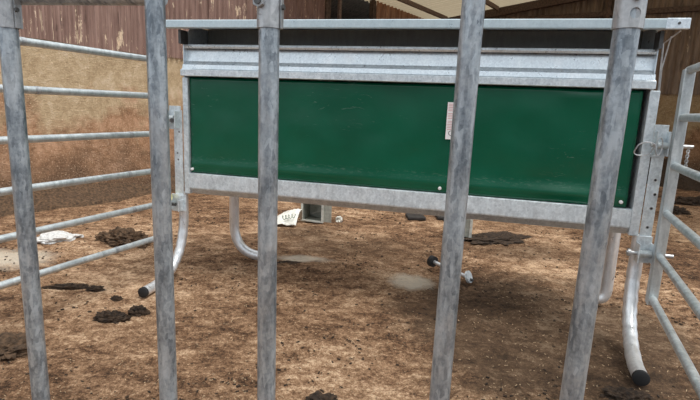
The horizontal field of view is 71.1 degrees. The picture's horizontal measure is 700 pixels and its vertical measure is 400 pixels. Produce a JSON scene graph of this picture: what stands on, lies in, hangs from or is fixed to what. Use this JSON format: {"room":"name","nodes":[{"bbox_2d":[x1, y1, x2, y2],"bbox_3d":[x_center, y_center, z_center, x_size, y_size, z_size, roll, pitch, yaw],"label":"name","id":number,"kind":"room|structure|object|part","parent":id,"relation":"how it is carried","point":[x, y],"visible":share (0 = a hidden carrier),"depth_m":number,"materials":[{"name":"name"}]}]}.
{"room":"farm building","nodes":[
{"label":"farm building","id":0,"kind":"room"},
{"bbox_2d":[0,37,183,187],"bbox_3d":[-2.053,-1.076,7.005,0.200,1.780,13.850,10,13,33],"label":"wall","id":1,"kind":"structure","parent":0,"point":[42,67],"depth_m":5.49,"materials":[{"name":"concrete"}]},
{"bbox_2d":[19,5,78,44],"bbox_3d":[-3.079,-2.430,4.913,0.026,1.609,0.672,10,13,33],"label":"wall panel","id":2,"kind":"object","parent":1,"relation":"attached to","point":[58,23],"depth_m":5.06,"materials":[{"name":"brown wood"}]},
{"bbox_2d":[77,2,168,57],"bbox_3d":[-2.578,-2.528,5.617,0.026,1.637,1.126,10,13,33],"label":"wall panel","id":3,"kind":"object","parent":1,"relation":"attached to","point":[114,28],"depth_m":5.59,"materials":[{"name":"brown wood"}]},
{"bbox_2d":[168,0,208,58],"bbox_3d":[-2.090,-2.652,6.339,0.026,1.620,0.686,10,13,33],"label":"wall panel","id":4,"kind":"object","parent":1,"relation":"attached to","point":[177,9],"depth_m":6.32,"materials":[{"name":"brown wood"}]},
{"bbox_2d":[209,0,256,19],"bbox_3d":[-1.576,-2.774,7.058,0.026,1.606,1.149,10,13,33],"label":"wall panel","id":5,"kind":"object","parent":1,"relation":"attached to","point":[218,9],"depth_m":6.93,"materials":[{"name":"brown wood"}]},
{"bbox_2d":[284,0,302,18],"bbox_3d":[-1.030,-2.889,7.868,0.026,1.635,0.876,10,13,33],"label":"wall panel","id":6,"kind":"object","parent":1,"relation":"attached to","point":[294,8],"depth_m":7.98,"materials":[{"name":"brown wood"}]},
{"bbox_2d":[303,0,324,18],"bbox_3d":[-0.619,-2.988,8.438,0.027,1.618,0.596,10,13,33],"label":"wall panel","id":7,"kind":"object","parent":1,"relation":"attached to","point":[312,9],"depth_m":8.37,"materials":[{"name":"brown wood"}]},
{"bbox_2d":[325,0,330,18],"bbox_3d":[-0.458,-3.058,8.767,0.160,1.590,0.140,10,13,33],"label":"wall post","id":8,"kind":"object","parent":1,"relation":"on","point":[327,2],"visible":0.02,"depth_m":8.65,"materials":[{"name":"brown wood"}]},
{"bbox_2d":[337,0,341,18],"bbox_3d":[-0.209,-3.115,9.125,0.050,1.590,0.070,10,13,33],"label":"wall post","id":9,"kind":"object","parent":1,"relation":"on","point":[339,11],"visible":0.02,"depth_m":9.03,"materials":[{"name":"brown wood"}]},
{"bbox_2d":[369,0,375,18],"bbox_3d":[0.435,-3.263,10.054,0.100,1.590,0.100,10,13,33],"label":"wall post","id":10,"kind":"object","parent":1,"relation":"on","point":[372,10],"visible":0.3,"depth_m":9.90,"materials":[{"name":"brown wood"}]},
{"bbox_2d":[376,1,423,18],"bbox_3d":[1.212,-3.416,11.092,0.026,1.610,2.490,10,13,33],"label":"wall panel","id":11,"kind":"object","parent":1,"relation":"attached to","point":[383,11],"depth_m":10.43,"materials":[{"name":"brown wood"}]},
{"bbox_2d":[0,184,699,399],"bbox_3d":[1.001,-0.010,6.351,17.000,0.041,16.500,2,11,0],"label":"floor","id":12,"kind":"structure","parent":0,"point":[104,378],"depth_m":2.73,"materials":[{"name":"brown soil"}]},
{"bbox_2d":[0,332,27,359],"bbox_3d":[-1.536,0.642,2.204,0.291,0.077,0.246,2,11,-4],"label":"clod","id":13,"kind":"object","parent":12,"relation":"on","point":[12,345],"visible":0.63,"depth_m":2.16,"materials":[{"name":"brown soil"}]},
{"bbox_2d":[37,230,83,243],"bbox_3d":[-2.312,0.284,3.855,0.332,0.072,0.232,3,11,2],"label":"lump","id":14,"kind":"object","parent":12,"relation":"on","point":[52,237],"visible":0.94,"depth_m":3.82,"materials":[{"name":"white"}]},
{"bbox_2d":[42,283,88,289],"bbox_3d":[-1.676,0.513,2.909,0.301,0.034,0.071,1,11,-7],"label":"clod","id":15,"kind":"object","parent":12,"relation":"on","point":[66,286],"visible":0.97,"depth_m":2.89,"materials":[{"name":"brown soil"}]},
{"bbox_2d":[0,173,184,216],"bbox_3d":[-0.827,-0.525,8.237,0.619,0.244,9.700,10,13,33],"label":"bank","id":16,"kind":"object","parent":12,"relation":"on","point":[88,194],"visible":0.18,"depth_m":5.28,"materials":[{"name":"brown soil"}]},
{"bbox_2d":[85,285,105,291],"bbox_3d":[-1.511,0.520,2.910,0.128,0.026,0.073,2,11,0],"label":"clod","id":17,"kind":"object","parent":12,"relation":"on","point":[93,288],"visible":1,"depth_m":2.89,"materials":[{"name":"brown soil"}]},
{"bbox_2d":[94,231,111,241],"bbox_3d":[-1.944,0.284,3.892,0.183,0.073,0.124,2,11,0],"label":"clod","id":18,"kind":"object","parent":12,"relation":"on","point":[100,237],"visible":0.58,"depth_m":3.86,"materials":[{"name":"brown soil"}]},
{"bbox_2d":[92,310,130,323],"bbox_3d":[-1.226,0.597,2.524,0.210,0.061,0.113,2,11,0],"label":"clod","id":19,"kind":"object","parent":12,"relation":"on","point":[116,316],"visible":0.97,"depth_m":2.50,"materials":[{"name":"brown soil"}]},
{"bbox_2d":[109,295,122,300],"bbox_3d":[-1.324,0.555,2.783,0.076,0.026,0.053,2,11,0],"label":"clod","id":20,"kind":"object","parent":12,"relation":"on","point":[115,297],"visible":1,"depth_m":2.77,"materials":[{"name":"brown soil"}]},
{"bbox_2d":[104,226,151,248],"bbox_3d":[-1.762,0.281,3.853,0.448,0.140,0.255,5,11,16],"label":"clod","id":21,"kind":"object","parent":12,"relation":"on","point":[119,236],"visible":0.63,"depth_m":3.80,"materials":[{"name":"brown soil"}]},
{"bbox_2d":[128,305,150,316],"bbox_3d":[-1.123,0.587,2.605,0.125,0.055,0.080,2,11,0],"label":"clod","id":22,"kind":"object","parent":12,"relation":"on","point":[135,310],"visible":0.98,"depth_m":2.58,"materials":[{"name":"brown soil"}]},
{"bbox_2d":[277,260,300,264],"bbox_3d":[-0.439,0.454,3.578,0.243,0.019,0.080,2,11,0],"label":"clod","id":23,"kind":"object","parent":12,"relation":"on","point":[287,261],"visible":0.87,"depth_m":3.57,"materials":[{"name":"brown soil"}]},
{"bbox_2d":[277,209,301,225],"bbox_3d":[-0.640,0.152,4.684,0.322,0.138,0.220,4,11,10],"label":"sack","id":24,"kind":"object","parent":12,"relation":"on","point":[290,217],"visible":0.72,"depth_m":4.63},
{"bbox_2d":[301,203,331,222],"bbox_3d":[-0.300,0.077,4.832,0.306,0.246,0.232,5,11,14],"label":"metal box","id":25,"kind":"object","parent":12,"relation":"on","point":[310,212],"visible":0.71,"depth_m":4.81,"materials":[{"name":"white metal"}]},
{"bbox_2d":[305,390,337,399],"bbox_3d":[-0.118,0.769,1.894,0.160,0.033,0.130,2,11,0],"label":"clod","id":26,"kind":"object","parent":12,"relation":"on","point":[317,395],"visible":1,"depth_m":1.91,"materials":[{"name":"brown soil"}]},
{"bbox_2d":[0,0,647,399],"bbox_3d":[-0.464,0.096,1.255,2.950,1.452,0.089,5,11,14],"label":"barrier","id":27,"kind":"object","parent":12,"relation":"on","point":[628,20],"visible":1,"depth_m":1.11,"materials":[{"name":"metal"}]},
{"bbox_3d":[-0.851,-0.519,1.252,0.003,0.156,0.022,5,11,14],"label":"clamp plate","id":28,"kind":"part","parent":27,"relation":"part of","materials":[{"name":"grey metal"}]},
{"bbox_3d":[-0.658,-0.508,1.224,0.436,0.047,0.042,5,11,14],"label":"cross rail","id":29,"kind":"part","parent":27,"relation":"part of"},
{"bbox_3d":[-0.148,-0.455,1.071,0.003,0.156,0.014,5,11,14],"label":"clamp plate","id":30,"kind":"part","parent":27,"relation":"part of","materials":[{"name":"grey metal"}]},
{"bbox_2d":[335,216,341,221],"bbox_3d":[-0.112,0.191,4.902,0.076,0.066,0.063,2,11,0],"label":"scrap","id":31,"kind":"object","parent":12,"relation":"on","point":[338,218],"visible":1,"depth_m":4.88,"materials":[{"name":"white paper"}]},
{"bbox_2d":[0,194,698,399],"bbox_3d":[1.414,0.112,5.789,5.814,0.038,10.373,11,14,40],"label":"straw","id":32,"kind":"object","parent":12,"relation":"on","point":[658,194],"visible":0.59,"depth_m":2.65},
{"bbox_2d":[0,194,699,399],"bbox_3d":[1.554,0.393,4.336,9.565,0.041,6.010,2,11,0],"label":"crumbs","id":33,"kind":"object","parent":12,"relation":"on","point":[58,319],"visible":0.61,"depth_m":2.87,"materials":[{"name":"brown soil"}]},
{"bbox_2d":[405,213,425,219],"bbox_3d":[0.693,0.177,5.198,0.190,0.035,0.200,2,11,-3],"label":"slab","id":34,"kind":"object","parent":12,"relation":"on","point":[409,216],"visible":0.9,"depth_m":5.12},
{"bbox_2d":[138,18,693,385],"bbox_3d":[0.231,-0.185,2.784,2.865,1.592,1.130,5,11,14],"label":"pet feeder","id":35,"kind":"object","parent":12,"relation":"on","point":[366,105],"visible":0.88,"depth_m":2.65,"materials":[{"name":"metal"}]},
{"bbox_2d":[0,37,152,289],"bbox_3d":[-1.482,-0.100,2.280,0.044,1.266,1.675,7,12,22],"label":"metal fence","id":36,"kind":"object","parent":35,"relation":"attached to","point":[24,41],"visible":0.53,"depth_m":2.49,"materials":[{"name":"grey metal"}]},
{"bbox_3d":[-1.467,-0.496,2.203,0.034,0.035,1.576,7,12,22],"label":"rail","id":37,"kind":"part","parent":36,"relation":"part of","materials":[{"name":"grey metal"}]},
{"bbox_3d":[-1.476,-0.278,2.244,0.034,0.035,1.576,7,12,22],"label":"rail","id":38,"kind":"part","parent":36,"relation":"part of","materials":[{"name":"grey metal"}]},
{"bbox_3d":[-1.485,-0.057,2.286,0.034,0.035,1.576,7,12,22],"label":"rail","id":39,"kind":"part","parent":36,"relation":"part of","materials":[{"name":"grey metal"}]},
{"bbox_3d":[-1.494,0.149,2.325,0.034,0.035,1.576,7,12,22],"label":"rail","id":40,"kind":"part","parent":36,"relation":"part of","materials":[{"name":"silver metal"}]},
{"bbox_3d":[-1.503,0.357,2.364,0.034,0.035,1.576,7,12,22],"label":"rail","id":41,"kind":"part","parent":36,"relation":"part of","materials":[{"name":"grey metal"}]},
{"bbox_3d":[-1.458,-0.702,2.164,0.034,0.035,1.620,7,12,22],"label":"rail","id":42,"kind":"part","parent":36,"relation":"part of","materials":[{"name":"grey metal"}]},
{"bbox_3d":[-1.113,0.252,2.962,0.065,0.547,0.440,5,11,14],"label":"leg","id":43,"kind":"part","parent":35,"relation":"part of","materials":[{"name":"grey metal"}]},
{"bbox_3d":[-1.044,0.020,3.052,0.057,0.100,0.006,5,11,14],"label":"plate","id":44,"kind":"part","parent":35,"relation":"part of","materials":[{"name":"silver metal"}]},
{"bbox_3d":[-0.996,-0.392,3.026,0.036,0.707,0.062,5,11,14],"label":"post","id":45,"kind":"part","parent":35,"relation":"part of","materials":[{"name":"grey metal"}]},
{"bbox_3d":[-0.936,-0.595,3.217,0.004,1.015,0.520,5,11,14],"label":"plate","id":46,"kind":"part","parent":35,"relation":"part of","materials":[{"name":"grey metal"}]},
{"bbox_3d":[-0.711,0.154,3.521,0.334,0.569,0.068,5,11,14],"label":"leg","id":47,"kind":"part","parent":35,"relation":"part of","materials":[{"name":"silver metal"}]},
{"bbox_3d":[0.207,0.001,2.774,2.481,0.135,0.056,5,11,14],"label":"rail","id":48,"kind":"part","parent":35,"relation":"part of","materials":[{"name":"silver metal"}]},
{"bbox_3d":[0.209,-0.348,2.695,2.452,0.572,0.024,5,11,14],"label":"panel","id":49,"kind":"part","parent":35,"relation":"part of","materials":[{"name":"green plastic"}]},
{"bbox_3d":[0.317,-0.964,2.825,2.635,0.069,0.745,5,11,14],"label":"lid","id":50,"kind":"part","parent":35,"relation":"part of","materials":[{"name":"grey metal"}]},
{"bbox_2d":[447,105,452,129],"bbox_3d":[0.535,-0.438,2.581,0.038,0.134,0.001,5,11,14],"label":"print","id":51,"kind":"object","parent":35,"relation":"on","point":[449,105],"depth_m":2.58},
{"bbox_3d":[1.556,0.358,2.952,0.094,0.569,0.068,5,11,14],"label":"leg","id":52,"kind":"part","parent":35,"relation":"part of","materials":[{"name":"grey metal"}]},
{"bbox_3d":[1.352,0.483,2.299,0.073,0.550,0.539,7,11,21],"label":"leg","id":53,"kind":"part","parent":35,"relation":"part of","materials":[{"name":"silver metal"}]},
{"bbox_3d":[1.491,-0.376,2.607,0.004,1.015,0.520,5,11,14],"label":"plate","id":54,"kind":"part","parent":35,"relation":"part of","materials":[{"name":"grey metal"}]},
{"bbox_3d":[1.440,-0.174,2.414,0.044,0.710,0.062,5,11,14],"label":"post","id":55,"kind":"part","parent":35,"relation":"part of","materials":[{"name":"grey metal"}]},
{"bbox_3d":[1.465,-0.605,2.290,0.015,0.301,0.046,5,11,14],"label":"prop rod","id":56,"kind":"part","parent":35,"relation":"part of","materials":[{"name":"metal"}]},
{"bbox_3d":[1.476,-0.642,2.281,0.062,0.279,0.067,5,11,14],"label":"prop rod","id":57,"kind":"part","parent":35,"relation":"part of","materials":[{"name":"metal"}]},
{"bbox_2d":[645,62,699,399],"bbox_3d":[1.189,0.147,1.579,0.044,1.264,1.675,7,12,22],"label":"gate","id":58,"kind":"object","parent":35,"relation":"attached to","point":[674,167],"visible":1,"depth_m":2.20,"materials":[{"name":"grey metal"}]},
{"bbox_3d":[1.500,-0.039,2.303,0.044,1.117,0.060,7,12,22],"label":"post","id":59,"kind":"part","parent":58,"relation":"part of","materials":[{"name":"grey metal"}]},
{"bbox_3d":[1.169,0.603,1.662,0.034,0.035,1.576,7,12,22],"label":"rail","id":60,"kind":"part","parent":58,"relation":"part of","materials":[{"name":"silver metal"}]},
{"bbox_3d":[1.178,0.395,1.623,0.034,0.035,1.576,7,12,22],"label":"rail","id":61,"kind":"part","parent":58,"relation":"part of","materials":[{"name":"grey metal"}]},
{"bbox_3d":[1.186,0.189,1.584,0.034,0.035,1.576,7,12,22],"label":"rail","id":62,"kind":"part","parent":58,"relation":"part of","materials":[{"name":"silver metal"}]},
{"bbox_3d":[1.196,-0.032,1.542,0.034,0.035,1.576,7,12,22],"label":"rail","id":63,"kind":"part","parent":58,"relation":"part of","materials":[{"name":"grey metal"}]},
{"bbox_3d":[1.205,-0.250,1.501,0.034,0.035,1.576,7,12,22],"label":"rail","id":64,"kind":"part","parent":58,"relation":"part of","materials":[{"name":"grey metal"}]},
{"bbox_3d":[1.214,-0.456,1.462,0.034,0.035,1.620,7,12,22],"label":"rail","id":65,"kind":"part","parent":58,"relation":"part of","materials":[{"name":"grey metal"}]},
{"bbox_3d":[1.572,-0.192,2.288,0.013,0.113,0.013,-4,12,-30],"label":"safety chain","id":66,"kind":"part","parent":35,"relation":"part of","materials":[{"name":"metal"}]},
{"bbox_2d":[427,255,473,282],"bbox_3d":[0.701,0.480,3.404,0.085,0.099,0.384,-6,13,-37],"label":"pin","id":67,"kind":"object","parent":12,"relation":"on","point":[432,261],"visible":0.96,"depth_m":3.48,"materials":[{"name":"metal"}]},
{"bbox_3d":[0.795,0.515,3.282,0.047,0.084,0.083,9,13,33],"label":"plate","id":68,"kind":"part","parent":67,"relation":"part of","materials":[{"name":"silver metal"}]},
{"bbox_2d":[464,219,472,237],"bbox_3d":[1.026,0.217,4.502,0.195,0.203,0.192,5,11,14],"label":"plastic box","id":69,"kind":"object","parent":12,"relation":"on","point":[469,222],"visible":0.22,"depth_m":4.40,"materials":[{"name":"grey plastic"}]},
{"bbox_2d":[464,231,532,245],"bbox_3d":[1.353,0.337,4.479,0.764,0.054,0.406,-3,12,-27],"label":"clod","id":70,"kind":"object","parent":12,"relation":"on","point":[505,238],"visible":0.99,"depth_m":4.40,"materials":[{"name":"brown soil"}]},
{"bbox_2d":[600,385,650,399],"bbox_3d":[1.140,0.798,2.018,0.220,0.045,0.126,2,11,0],"label":"clod","id":71,"kind":"object","parent":12,"relation":"on","point":[612,393],"visible":1,"depth_m":2.01,"materials":[{"name":"brown soil"}]},
{"bbox_2d":[646,157,699,191],"bbox_3d":[5.585,-0.493,8.775,9.000,0.515,2.081,10,13,33],"label":"bank","id":72,"kind":"object","parent":12,"relation":"on","point":[684,182],"visible":0.06,"depth_m":8.53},
{"bbox_2d":[672,205,690,214],"bbox_3d":[4.055,0.127,6.096,0.426,0.108,0.222,2,11,-4],"label":"clod","id":73,"kind":"object","parent":12,"relation":"on","point":[676,210],"visible":0.44,"depth_m":6.04,"materials":[{"name":"brown soil"}]},
{"bbox_2d":[674,196,699,205],"bbox_3d":[4.742,0.009,6.775,0.589,0.148,0.299,4,11,6],"label":"clod","id":74,"kind":"object","parent":12,"relation":"on","point":[692,201],"visible":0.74,"depth_m":6.74,"materials":[{"name":"brown soil"}]},
{"bbox_2d":[331,0,369,18],"bbox_3d":[-1.409,-4.043,11.085,3.952,1.583,5.003,10,13,33],"label":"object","id":75,"kind":"structure","parent":0,"point":[351,9],"depth_m":11.38,"materials":[{"name":"metal"}]},
{"bbox_2d":[364,0,534,18],"bbox_3d":[4.390,-3.864,6.814,10.150,1.200,6.150,10,13,33],"label":"ceiling","id":76,"kind":"structure","parent":0,"point":[449,8],"depth_m":10.61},
{"bbox_2d":[397,0,447,18],"bbox_3d":[0.720,-3.899,9.264,0.053,0.090,5.500,10,13,33],"label":"roof beam","id":77,"kind":"structure","parent":76,"relation":"attached to","point":[408,2],"depth_m":10.46,"materials":[{"name":"brown wood"}]},
{"bbox_2d":[485,0,498,10],"bbox_3d":[1.714,-3.866,8.579,0.052,0.090,5.500,10,13,33],"label":"roof beam","id":78,"kind":"structure","parent":76,"relation":"attached to","point":[489,3],"depth_m":10.45,"materials":[{"name":"brown wood"}]},
{"bbox_2d":[448,0,583,18],"bbox_3d":[6.054,-4.094,9.005,9.898,1.307,0.092,10,13,33],"label":"roof beam","id":79,"kind":"structure","parent":76,"relation":"attached to","point":[537,4],"depth_m":10.56,"materials":[{"name":"brown wood"}]},
{"bbox_2d":[651,94,699,170],"bbox_3d":[6.007,-1.245,9.763,10.000,1.760,0.201,10,13,33],"label":"wall","id":80,"kind":"structure","parent":0,"point":[667,105],"depth_m":9.37,"materials":[{"name":"brown wood"}]},
{"bbox_2d":[488,0,613,18],"bbox_3d":[3.597,-3.498,10.931,4.120,2.089,0.031,10,13,33],"label":"wall panel","id":81,"kind":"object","parent":80,"relation":"attached to","point":[584,6],"depth_m":10.18,"materials":[{"name":"brown wood"}]},
{"bbox_2d":[605,0,611,18],"bbox_3d":[5.112,-3.202,9.838,0.070,1.900,0.050,10,13,33],"label":"wall post","id":82,"kind":"object","parent":80,"relation":"attached to","point":[609,3],"visible":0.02,"depth_m":9.71,"materials":[{"name":"brown wood"}]},
{"bbox_2d":[528,5,699,18],"bbox_3d":[6.951,-3.398,8.542,7.500,0.100,0.060,10,13,33],"label":"wall rail","id":83,"kind":"object","parent":80,"relation":"attached to","point":[693,8],"visible":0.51,"depth_m":9.77,"materials":[{"name":"brown wood"}]},
{"bbox_2d":[612,0,699,94],"bbox_3d":[7.674,-3.131,8.128,5.980,2.769,0.027,10,13,33],"label":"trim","id":84,"kind":"structure","parent":80,"relation":"attached to","point":[683,52],"depth_m":9.22,"materials":[{"name":"brown wood"}]}
]}

